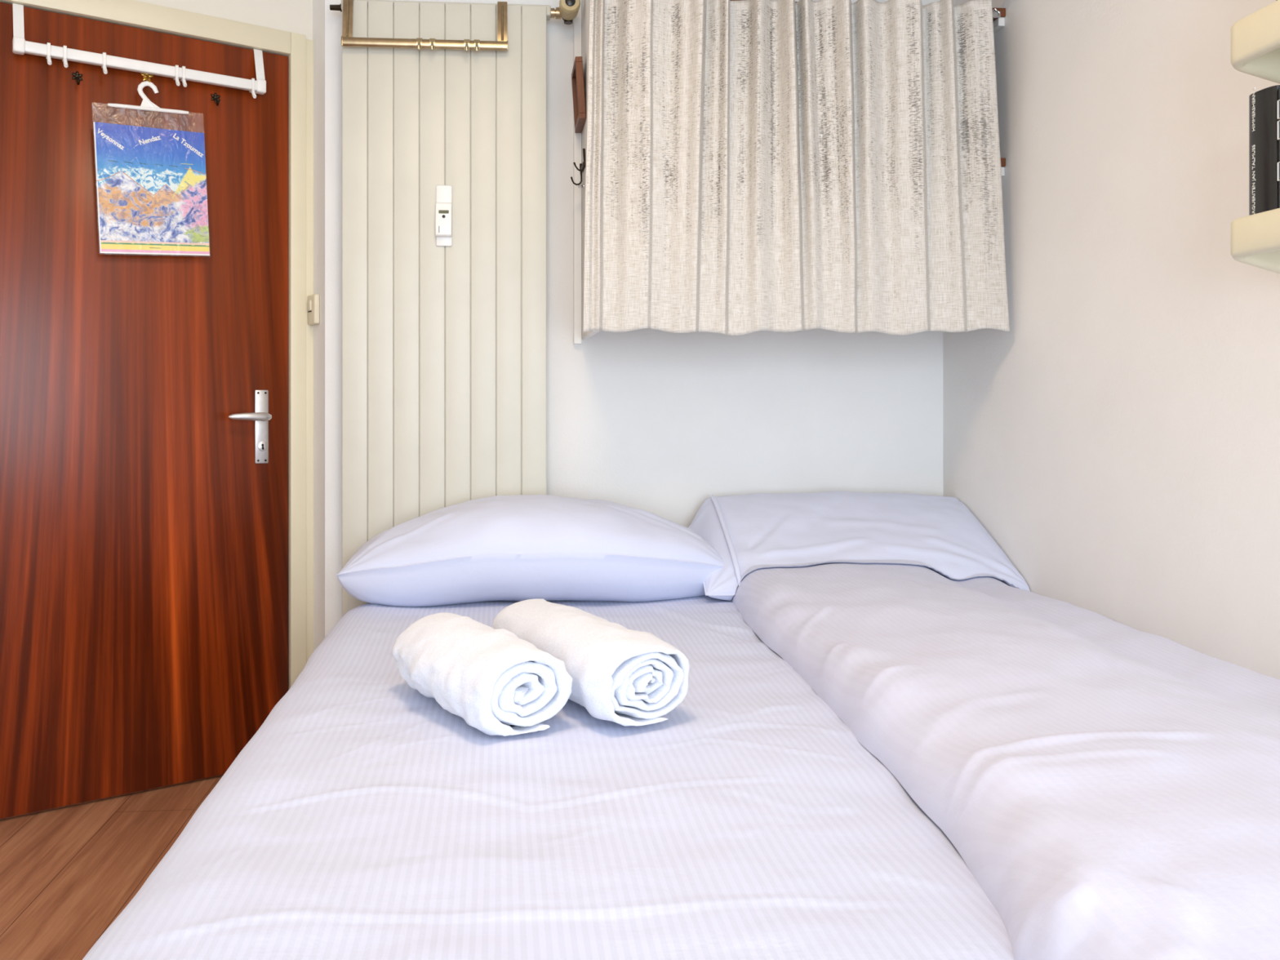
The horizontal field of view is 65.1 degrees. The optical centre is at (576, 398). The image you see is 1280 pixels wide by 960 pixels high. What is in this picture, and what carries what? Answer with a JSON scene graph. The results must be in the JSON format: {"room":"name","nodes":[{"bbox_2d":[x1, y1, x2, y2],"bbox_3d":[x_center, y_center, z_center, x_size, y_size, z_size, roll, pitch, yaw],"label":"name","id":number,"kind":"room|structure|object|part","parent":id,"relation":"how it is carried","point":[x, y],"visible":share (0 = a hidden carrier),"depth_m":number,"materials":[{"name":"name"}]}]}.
{"room":"bedroom","nodes":[
{"label":"bedroom","id":0,"kind":"room"},
{"bbox_2d":[0,775,222,959],"bbox_3d":[-0.429,1.085,0.870,3.576,0.120,5.600,0,0,-4],"label":"floor","id":1,"kind":"structure","parent":0,"point":[67,873],"depth_m":2.20,"materials":[{"name":"brown wood"}]},
{"bbox_3d":[0.336,0.776,1.570,1.620,0.496,2.240,0,0,-4],"label":"bed","id":2,"kind":"object","parent":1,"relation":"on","visible":0},
{"bbox_2d":[82,595,1014,959],"bbox_3d":[0.027,0.647,1.514,1.120,0.328,2.297,0,0,-4],"label":"duvet","id":3,"kind":"object","parent":2,"relation":"on","point":[364,818],"visible":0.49,"depth_m":1.13,"materials":[{"name":"fabric"}]},
{"bbox_2d":[391,612,572,736],"bbox_3d":[-0.160,0.418,1.570,0.175,0.122,0.343,0,0,-35],"label":"rolled towel","id":4,"kind":"object","parent":3,"relation":"on","point":[499,682],"visible":1,"depth_m":1.46,"materials":[{"name":"fabric"}]},
{"bbox_2d":[336,494,724,606],"bbox_3d":[-0.098,0.378,2.500,0.969,0.259,0.391,0,0,-4],"label":"pillow","id":5,"kind":"object","parent":3,"relation":"on","point":[519,547],"visible":0.97,"depth_m":2.35,"materials":[{"name":"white fabric"}]},
{"bbox_2d":[492,598,689,725],"bbox_3d":[0.007,0.419,1.663,0.171,0.121,0.435,0,0,-28],"label":"rolled towel","id":6,"kind":"object","parent":3,"relation":"on","point":[621,675],"visible":0.86,"depth_m":1.50,"materials":[{"name":"fabric"}]},
{"bbox_2d":[688,490,1030,600],"bbox_3d":[0.690,0.370,2.596,0.799,0.231,0.443,0,0,-4],"label":"pillow","id":7,"kind":"object","parent":3,"relation":"on","point":[750,532],"visible":0.84,"depth_m":2.53,"materials":[{"name":"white fabric"}]},
{"bbox_2d":[730,562,1279,959],"bbox_3d":[0.747,0.457,1.478,0.831,0.130,2.115,0,0,-4],"label":"duvet","id":8,"kind":"object","parent":2,"relation":"on","point":[1110,788],"visible":0.99,"depth_m":1.19,"materials":[{"name":"white fabric"}]},
{"bbox_2d":[134,0,312,39],"bbox_3d":[-1.961,-0.185,0.651,1.299,2.420,5.000,0,0,14],"label":"wall","id":9,"kind":"structure","parent":0,"point":[295,16],"depth_m":2.76,"materials":[{"name":"beige paint"}]},
{"bbox_2d":[0,773,223,820],"bbox_3d":[-1.175,1.021,2.623,0.820,0.007,0.078,0,0,-33],"label":"trim","id":10,"kind":"structure","parent":9,"relation":"attached to","point":[223,774],"depth_m":2.56,"materials":[{"name":"brown wood"}]},
{"bbox_2d":[0,2,288,818],"bbox_3d":[-1.143,0.027,2.575,0.815,1.980,0.107,0,0,-33],"label":"door","id":11,"kind":"structure","parent":9,"relation":"in","point":[144,397],"depth_m":2.58,"materials":[{"name":"brown wood"}]},
{"bbox_2d":[71,71,82,84],"bbox_3d":[-1.244,-0.802,2.497,0.024,0.040,0.034,0,0,-33],"label":"coat hook","id":12,"kind":"object","parent":11,"relation":"attached to","point":[77,76],"visible":1,"depth_m":2.50,"materials":[{"name":"brown metal"}]},
{"bbox_3d":[-1.118,-0.887,2.595,0.605,0.151,0.102,0,0,-33],"label":"over door rail","id":13,"kind":"part","parent":11,"relation":"part of","materials":[{"name":"white plastic"}]},
{"bbox_2d":[140,72,153,82],"bbox_3d":[-1.106,-0.830,2.584,0.031,0.046,0.039,0,0,-33],"label":"coat hook","id":14,"kind":"object","parent":11,"relation":"attached to","point":[146,77],"visible":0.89,"depth_m":2.59,"materials":[{"name":"gold metal"}]},
{"bbox_2d":[107,80,188,114],"bbox_3d":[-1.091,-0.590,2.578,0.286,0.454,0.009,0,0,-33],"label":"clothes hanger","id":15,"kind":"object","parent":11,"relation":"hanging from","point":[146,104],"visible":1,"depth_m":2.57,"materials":[{"name":"white plastic"}]},
{"bbox_2d":[93,121,209,255],"bbox_3d":[-1.091,-0.535,2.581,0.281,0.338,0.002,0,0,-33],"label":"poster","id":16,"kind":"object","parent":15,"relation":"hanging from","point":[151,183],"visible":1,"depth_m":2.58,"materials":[{"name":"multicoloured paper"}]},
{"bbox_2d":[210,93,220,106],"bbox_3d":[-0.963,-0.804,2.681,0.024,0.040,0.034,0,0,-33],"label":"coat hook","id":17,"kind":"object","parent":11,"relation":"attached to","point":[215,97],"visible":1,"depth_m":2.69,"materials":[{"name":"brown metal"}]},
{"bbox_3d":[-0.888,0.050,2.715,0.118,0.026,0.060,0,0,-33],"label":"lever","id":18,"kind":"part","parent":11,"relation":"part of","materials":[{"name":"metal"}]},
{"bbox_3d":[-0.869,0.077,2.762,0.036,0.203,0.004,0,0,-33],"label":"handle plate","id":19,"kind":"part","parent":11,"relation":"part of","materials":[{"name":"silver metal"}]},
{"bbox_2d":[0,0,313,689],"bbox_3d":[-1.149,-0.001,2.608,0.934,2.051,0.072,0,0,-33],"label":"trim","id":20,"kind":"structure","parent":9,"relation":"attached to","point":[299,50],"depth_m":2.81,"materials":[{"name":"beige paint"}]},
{"bbox_2d":[312,0,942,651],"bbox_3d":[0.228,-0.185,2.901,1.958,2.420,0.150,0,0,-4],"label":"wall","id":21,"kind":"structure","parent":0,"point":[660,423],"depth_m":2.83,"materials":[{"name":"white paint"}]},
{"bbox_2d":[306,293,319,325],"bbox_3d":[-0.743,-0.250,2.812,0.020,0.084,0.072,0,0,-33],"label":"light switch","id":22,"kind":"object","parent":21,"relation":"attached to","point":[313,300],"visible":1,"depth_m":2.79,"materials":[{"name":"plastic"}]},
{"bbox_2d":[329,0,580,616],"bbox_3d":[-0.328,-0.116,2.708,0.672,1.941,0.148,0,0,-4],"label":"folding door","id":23,"kind":"structure","parent":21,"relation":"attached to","point":[444,151],"depth_m":2.68,"materials":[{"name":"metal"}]},
{"bbox_2d":[341,0,507,51],"bbox_3d":[-0.401,-0.991,2.656,0.438,0.149,0.075,0,0,-4],"label":"towel rail","id":24,"kind":"object","parent":23,"relation":"hanging from","point":[347,39],"visible":1,"depth_m":2.64,"materials":[{"name":"gold metal"}]},
{"bbox_3d":[-0.605,-0.999,2.653,0.026,0.133,0.050,0,0,-4],"label":"arm","id":25,"kind":"part","parent":24,"relation":"part of","materials":[{"name":"gold metal"}]},
{"bbox_3d":[-0.198,-0.999,2.684,0.026,0.133,0.050,0,0,-4],"label":"arm","id":26,"kind":"part","parent":24,"relation":"part of","materials":[{"name":"gold metal"}]},
{"bbox_2d":[573,0,582,344],"bbox_3d":[0.004,-0.764,2.797,0.022,1.222,0.022,0,0,-4],"label":"batten","id":27,"kind":"object","parent":21,"relation":"attached to","point":[577,21],"visible":0.83,"depth_m":2.79,"materials":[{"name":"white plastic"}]},
{"bbox_2d":[582,0,599,339],"bbox_3d":[0.036,-0.770,2.635,0.018,1.210,0.350,0,0,-4],"label":"panel","id":28,"kind":"object","parent":21,"relation":"attached to","point":[585,3],"visible":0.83,"depth_m":2.69,"materials":[{"name":"white paint"}]},
{"bbox_2d":[570,148,585,188],"bbox_3d":[0.004,-0.619,2.677,0.040,0.098,0.132,0,0,-4],"label":"coat hook","id":29,"kind":"object","parent":28,"relation":"attached to","point":[582,166],"visible":1,"depth_m":2.68,"materials":[{"name":"metal"}]},
{"bbox_3d":[0.018,-0.626,2.704,0.007,0.012,0.080,0,0,-4],"label":"plate","id":30,"kind":"part","parent":29,"relation":"part of","materials":[{"name":"metal"}]},
{"bbox_2d":[571,56,586,133],"bbox_3d":[0.006,-0.820,2.707,0.029,0.164,0.147,0,0,-4],"label":"picture frame","id":31,"kind":"object","parent":28,"relation":"attached to","point":[577,74],"visible":1,"depth_m":2.63,"materials":[{"name":"brown wood"}]},
{"bbox_2d":[604,0,1005,62],"bbox_3d":[0.560,-0.975,2.667,1.030,0.028,0.364,0,0,-4],"label":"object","id":32,"kind":"object","parent":21,"relation":"attached to","point":[997,12],"visible":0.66,"depth_m":2.60,"materials":[{"name":"brown wood"}]},
{"bbox_2d":[606,150,1005,194],"bbox_3d":[0.560,-0.604,2.667,1.030,0.032,0.364,0,0,-4],"label":"shelf board","id":33,"kind":"object","parent":21,"relation":"attached to","point":[1002,160],"visible":0.11,"depth_m":2.56,"materials":[{"name":"brown wood"}]},
{"bbox_2d":[942,0,1279,679],"bbox_3d":[1.313,-0.185,0.551,0.150,2.420,4.700,0,0,-4],"label":"wall","id":34,"kind":"structure","parent":0,"point":[1119,445],"depth_m":2.04,"materials":[{"name":"white paint"}]},
{"bbox_2d":[937,17,1004,70],"bbox_3d":[1.065,-0.956,2.711,0.016,0.022,0.354,0,0,-4],"label":"batten","id":35,"kind":"object","parent":34,"relation":"attached to","point":[998,23],"visible":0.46,"depth_m":2.55,"materials":[{"name":"white plastic"}]},
{"bbox_2d":[947,166,1004,193],"bbox_3d":[1.065,-0.577,2.711,0.016,0.022,0.354,0,0,-4],"label":"batten","id":36,"kind":"object","parent":34,"relation":"attached to","point":[1002,169],"visible":0.22,"depth_m":2.58,"materials":[{"name":"white plastic"}]},
{"bbox_2d":[1231,0,1279,84],"bbox_3d":[1.100,-0.517,1.235,0.169,0.109,0.620,0,0,-4],"label":"wall shelf","id":37,"kind":"object","parent":34,"relation":"attached to","point":[1255,37],"visible":1,"depth_m":1.49,"materials":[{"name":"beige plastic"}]},
{"bbox_2d":[1231,208,1279,273],"bbox_3d":[1.100,-0.222,1.235,0.169,0.103,0.620,0,0,-4],"label":"wall shelf","id":38,"kind":"object","parent":34,"relation":"attached to","point":[1255,237],"visible":1,"depth_m":1.48,"materials":[{"name":"beige plastic"}]},
{"bbox_2d":[1248,84,1279,215],"bbox_3d":[1.089,-0.360,1.496,0.146,0.213,0.057,0,0,-4],"label":"book","id":39,"kind":"object","parent":38,"relation":"on","point":[1263,104],"visible":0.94,"depth_m":1.48,"materials":[{"name":"black paper"}]},
{"bbox_2d":[1277,86,1279,208],"bbox_3d":[1.093,-0.354,1.449,0.146,0.200,0.034,0,0,-4],"label":"book","id":40,"kind":"object","parent":38,"relation":"on","point":[1278,100],"visible":0.95,"depth_m":1.45,"materials":[{"name":"black paper"}]},
{"bbox_3d":[0.569,-1.013,2.428,1.048,0.025,0.024,0,0,-4],"label":"rail","id":41,"kind":"object","parent":34,"relation":"attached to","visible":0},
{"bbox_2d":[582,0,1009,335],"bbox_3d":[0.541,-0.579,2.433,1.054,0.851,0.096,0,0,-4],"label":"curtain","id":42,"kind":"object","parent":41,"relation":"hanging from","point":[779,286],"visible":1,"depth_m":2.43,"materials":[{"name":"fabric"}]}
]}

